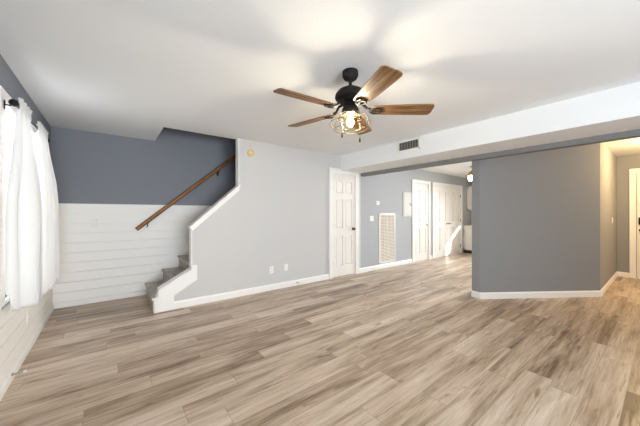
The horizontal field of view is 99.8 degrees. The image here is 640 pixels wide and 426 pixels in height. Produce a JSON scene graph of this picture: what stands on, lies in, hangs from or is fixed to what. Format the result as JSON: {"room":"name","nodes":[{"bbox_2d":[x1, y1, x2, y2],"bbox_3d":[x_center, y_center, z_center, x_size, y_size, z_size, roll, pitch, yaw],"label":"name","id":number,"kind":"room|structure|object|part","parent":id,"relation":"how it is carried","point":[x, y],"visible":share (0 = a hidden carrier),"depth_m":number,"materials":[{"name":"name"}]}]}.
{"room":"living room","nodes":[
{"label":"living room","id":0,"kind":"room"},
{"bbox_2d":[0,54,49,307],"bbox_3d":[-1.098,0.066,0.305,0.100,2.440,8.430,0,0,-38],"label":"wall","id":1,"kind":"structure","parent":0,"point":[9,81],"depth_m":2.29,"materials":[{"name":"grey paint"}]},
{"bbox_2d":[0,85,36,306],"bbox_3d":[-2.704,-0.114,2.388,0.120,1.580,1.300,0,0,-38],"label":"window","id":2,"kind":"structure","parent":1,"relation":"in","point":[6,116],"depth_m":1.96,"materials":[{"name":"white paint"}]},
{"bbox_3d":[-2.704,0.661,2.388,0.120,0.030,1.300,0,0,-38],"label":"sill","id":3,"kind":"part","parent":2,"relation":"part of","materials":[{"name":"white paint"}]},
{"bbox_3d":[-2.732,-0.436,2.367,0.028,0.744,1.098,0,0,-38],"label":"sash","id":4,"kind":"part","parent":2,"relation":"part of","materials":[{"name":"white paint"}]},
{"bbox_2d":[4,99,49,142],"bbox_3d":[-2.634,-0.793,2.462,0.084,0.073,1.332,0,0,-38],"label":"curtain rod","id":5,"kind":"object","parent":2,"relation":"attached to","point":[12,102],"visible":0.68,"depth_m":1.97,"materials":[{"name":"black metal"}]},
{"bbox_2d":[5,98,41,312],"bbox_3d":[-2.355,-0.068,2.171,0.157,1.598,0.402,0,0,-38],"label":"curtain","id":6,"kind":"object","parent":5,"relation":"hanging from","point":[23,209],"visible":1,"depth_m":2.07,"materials":[{"name":"white fabric"}]},
{"bbox_3d":[-2.623,-0.802,2.470,0.017,0.016,1.220,0,0,-38],"label":"rod","id":7,"kind":"part","parent":5,"relation":"part of","materials":[{"name":"black metal"}]},
{"bbox_2d":[33,121,58,294],"bbox_3d":[-2.739,-0.068,2.684,0.158,1.598,0.812,0,0,-38],"label":"curtain","id":8,"kind":"object","parent":5,"relation":"hanging from","point":[48,185],"visible":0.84,"depth_m":2.56,"materials":[{"name":"white fabric"}]},
{"bbox_2d":[11,370,26,375],"bbox_3d":[-2.321,1.234,2.084,0.080,0.027,0.028,0,0,-38],"label":"door stop","id":9,"kind":"object","parent":1,"relation":"attached to","point":[23,371],"visible":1,"depth_m":2.08,"materials":[{"name":"grey metal"}]},
{"bbox_2d":[0,194,52,386],"bbox_3d":[-1.049,0.578,0.344,0.026,1.416,8.230,0,0,-38],"label":"shiplap","id":10,"kind":"structure","parent":1,"relation":"attached to","point":[15,333],"depth_m":2.16,"materials":[{"name":"white paint"}]},
{"bbox_2d":[0,305,53,400],"bbox_3d":[-1.028,1.251,0.344,0.012,0.070,8.205,0,0,-38],"label":"baseboard","id":11,"kind":"structure","parent":1,"relation":"attached to","point":[8,380],"depth_m":2.33,"materials":[{"name":"white paint"}]},
{"bbox_2d":[50,126,235,205],"bbox_3d":[-0.918,-1.214,5.720,6.830,5.000,0.100,0,0,-38],"label":"wall","id":12,"kind":"structure","parent":0,"point":[88,167],"depth_m":4.20,"materials":[{"name":"grey paint"}]},
{"bbox_2d":[53,203,210,308],"bbox_3d":[-0.949,0.578,5.617,6.606,1.416,0.026,0,0,-38],"label":"shiplap","id":13,"kind":"structure","parent":12,"relation":"attached to","point":[112,260],"depth_m":3.99,"materials":[{"name":"white paint"}]},
{"bbox_2d":[135,154,235,230],"bbox_3d":[-1.989,-0.635,4.755,2.113,1.818,0.108,0,0,-38],"label":"handrail","id":14,"kind":"object","parent":12,"relation":"attached to","point":[232,158],"visible":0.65,"depth_m":4.48,"materials":[{"name":"brown wood"}]},
{"bbox_2d":[154,138,470,301],"bbox_3d":[1.494,0.066,6.353,9.245,2.440,0.100,0,0,-38],"label":"wall","id":15,"kind":"structure","parent":0,"point":[278,215],"depth_m":4.65,"materials":[{"name":"grey paint"}]},
{"bbox_2d":[152,265,196,312],"bbox_3d":[-1.963,1.006,3.648,0.540,0.560,0.130,0,0,-38],"label":"trim","id":16,"kind":"structure","parent":15,"relation":"attached to","point":[169,289],"depth_m":3.58,"materials":[{"name":"white paint"}]},
{"bbox_2d":[188,138,239,268],"bbox_3d":[-1.551,-0.189,3.984,0.710,1.929,0.165,0,0,-38],"label":"trim","id":17,"kind":"structure","parent":15,"relation":"attached to","point":[233,191],"depth_m":3.94,"materials":[{"name":"white paint"}]},
{"bbox_2d":[247,149,253,156],"bbox_3d":[-1.089,-0.950,4.259,0.124,0.124,0.037,0,0,-38],"label":"smoke detector","id":18,"kind":"object","parent":15,"relation":"attached to","point":[250,152],"visible":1,"depth_m":4.25,"materials":[{"name":"brown plastic"}]},
{"bbox_2d":[174,274,328,308],"bbox_3d":[-0.888,1.236,4.430,2.690,0.100,0.014,0,0,-38],"label":"baseboard","id":19,"kind":"structure","parent":15,"relation":"attached to","point":[232,294],"depth_m":4.20,"materials":[{"name":"white paint"}]},
{"bbox_2d":[329,167,358,278],"bbox_3d":[0.485,0.199,5.532,0.825,2.175,0.159,0,0,-38],"label":"door","id":20,"kind":"structure","parent":15,"relation":"in","point":[343,185],"depth_m":5.51,"materials":[{"name":"white paint"}]},
{"bbox_2d":[379,213,394,263],"bbox_3d":[1.586,0.586,6.352,0.600,1.160,0.014,0,0,-38],"label":"air vent","id":21,"kind":"object","parent":15,"relation":"in","point":[386,220],"visible":1,"depth_m":6.34,"materials":[{"name":"white plastic"}]},
{"bbox_2d":[359,255,431,272],"bbox_3d":[1.992,1.236,6.668,2.930,0.100,0.014,0,0,-38],"label":"baseboard","id":22,"kind":"structure","parent":15,"relation":"attached to","point":[381,266],"depth_m":6.28,"materials":[{"name":"white paint"}]},
{"bbox_2d":[403,192,410,216],"bbox_3d":[2.213,-0.219,6.833,0.360,0.620,0.024,0,0,-38],"label":"electrical panel","id":23,"kind":"object","parent":15,"relation":"attached to","point":[406,195],"visible":1,"depth_m":6.82,"materials":[{"name":"grey paint"}]},
{"bbox_2d":[412,179,430,262],"bbox_3d":[2.699,0.206,7.255,0.865,2.160,0.155,0,0,-38],"label":"door","id":24,"kind":"structure","parent":15,"relation":"in","point":[421,190],"depth_m":7.26,"materials":[{"name":"white paint"}]},
{"bbox_2d":[432,182,461,258],"bbox_3d":[3.838,0.206,8.140,1.780,2.160,0.155,0,0,-38],"label":"door","id":25,"kind":"structure","parent":15,"relation":"in","point":[446,198],"depth_m":8.08,"materials":[{"name":"white paint"}]},
{"bbox_2d":[0,253,639,425],"bbox_3d":[2.980,1.326,3.474,10.430,0.080,8.430,0,0,-38],"label":"floor","id":26,"kind":"structure","parent":0,"point":[410,344],"depth_m":2.38,"materials":[{"name":"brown wood"}]},
{"bbox_2d":[145,255,188,308],"bbox_3d":[-1.381,0.128,4.725,2.774,2.316,0.852,0,0,-38],"label":"staircase","id":27,"kind":"structure","parent":26,"relation":"on","point":[168,273],"depth_m":4.11,"materials":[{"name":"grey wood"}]},
{"bbox_2d":[463,226,471,252],"bbox_3d":[5.260,0.851,8.359,0.631,0.870,1.350,0,0,-38],"label":"base cabinet","id":28,"kind":"object","parent":26,"relation":"on","point":[467,230],"visible":0.15,"depth_m":8.62,"materials":[{"name":"white paint"}]},
{"bbox_3d":[4.769,0.491,8.547,0.020,0.140,0.442,0,0,-38],"label":"drawer","id":29,"kind":"part","parent":28,"relation":"part of","materials":[{"name":"white paint"}]},
{"bbox_2d":[0,0,639,177],"bbox_3d":[2.980,-1.214,3.474,10.430,0.120,8.430,0,0,-38],"label":"ceiling","id":30,"kind":"structure","parent":0,"point":[126,68],"depth_m":2.04,"materials":[{"name":"white paint"}]},
{"bbox_2d":[273,65,433,141],"bbox_3d":[0.211,-0.858,2.184,1.245,0.592,1.278,0,0,-38],"label":"ceiling fan","id":31,"kind":"object","parent":30,"relation":"hanging from","point":[350,96],"visible":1,"depth_m":2.13,"materials":[{"name":"brown wood"}]},
{"bbox_3d":[-0.099,-0.836,1.966,0.485,0.008,0.147,0,12,-34],"label":"blade","id":32,"kind":"part","parent":31,"relation":"part of","materials":[{"name":"brown wood"}]},
{"bbox_3d":[-0.082,-0.836,2.457,0.485,0.008,0.147,0,12,38],"label":"blade","id":33,"kind":"part","parent":31,"relation":"part of","materials":[{"name":"brown wood"}]},
{"bbox_3d":[0.247,-0.739,2.200,0.054,0.068,0.054,0,0,-38],"label":"bulb","id":34,"kind":"part","parent":31,"relation":"part of","materials":[{"name":"white glass"}]},
{"bbox_3d":[0.390,-0.836,2.592,0.147,0.008,0.485,-13,-4,20],"label":"blade","id":35,"kind":"part","parent":31,"relation":"part of","materials":[{"name":"brown wood"}]},
{"bbox_3d":[0.362,-0.836,1.798,0.147,0.008,0.485,12,-3,-16],"label":"blade","id":36,"kind":"part","parent":31,"relation":"part of","materials":[{"name":"brown wood"}]},
{"bbox_3d":[0.665,-0.836,2.185,0.485,0.008,0.147,0,-12,2],"label":"blade","id":37,"kind":"part","parent":31,"relation":"part of","materials":[{"name":"brown wood"}]},
{"bbox_2d":[465,166,471,180],"bbox_3d":[3.774,-0.974,6.681,0.330,0.360,0.330,0,0,-38],"label":"pendant","id":38,"kind":"object","parent":30,"relation":"hanging from","point":[469,175],"visible":0.37,"depth_m":6.64,"materials":[{"name":"white glass"}]},
{"bbox_2d":[340,82,639,172],"bbox_3d":[2.870,-1.006,2.768,0.590,0.297,7.250,0,0,-38],"label":"soffit","id":39,"kind":"structure","parent":30,"relation":"attached to","point":[614,110],"depth_m":3.10,"materials":[{"name":"white paint"}]},
{"bbox_2d":[398,137,419,152],"bbox_3d":[1.376,-1.056,4.197,0.016,0.176,0.396,0,0,-38],"label":"air vent","id":40,"kind":"object","parent":39,"relation":"attached to","point":[414,143],"visible":1,"depth_m":4.19,"materials":[{"name":"white plastic"}]},
{"bbox_2d":[361,129,639,176],"bbox_3d":[3.146,-0.973,2.983,0.110,0.362,7.250,0,0,-38],"label":"header beam","id":41,"kind":"structure","parent":30,"relation":"attached to","point":[630,134],"depth_m":3.52,"materials":[{"name":"grey paint"}]},
{"bbox_2d":[472,142,616,291],"bbox_3d":[4.337,0.066,4.559,4.011,2.440,0.737,0,0,-22],"label":"wall partition","id":42,"kind":"structure","parent":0,"point":[542,220],"depth_m":4.11,"materials":[{"name":"grey paint"}]},
{"bbox_2d":[471,271,617,298],"bbox_3d":[4.315,1.238,4.506,3.983,0.095,0.693,0,0,-20],"label":"baseboard","id":43,"kind":"structure","parent":42,"relation":"attached to","point":[594,293],"depth_m":4.09,"materials":[{"name":"white paint"}]},
{"bbox_2d":[617,154,639,272],"bbox_3d":[7.286,0.066,4.036,0.120,2.440,3.832,0,0,-38],"label":"wall","id":44,"kind":"structure","parent":0,"point":[624,163],"depth_m":5.44,"materials":[{"name":"grey paint"}]},
{"bbox_2d":[617,271,628,277],"bbox_3d":[6.111,1.238,5.439,0.014,0.095,0.174,0,0,-38],"label":"baseboard","id":45,"kind":"structure","parent":44,"relation":"attached to","point":[621,274],"depth_m":5.43,"materials":[{"name":"white paint"}]},
{"bbox_2d":[629,168,639,277],"bbox_3d":[6.520,0.206,4.966,0.149,2.160,1.080,0,0,-38],"label":"door","id":46,"kind":"structure","parent":44,"relation":"in","point":[634,174],"depth_m":5.31,"materials":[{"name":"white paint"}]},
{"bbox_3d":[5.633,0.066,7.353,1.480,2.440,3.600,0,0,-38],"label":"wall","id":47,"kind":"structure","parent":0,"visible":0},
{"bbox_2d":[467,186,471,209],"bbox_3d":[5.367,-0.489,8.442,0.361,0.790,1.350,0,0,-38],"label":"upper cabinet","id":48,"kind":"object","parent":47,"relation":"attached to","point":[469,188],"visible":0.13,"depth_m":8.82,"materials":[{"name":"white paint"}]}
]}

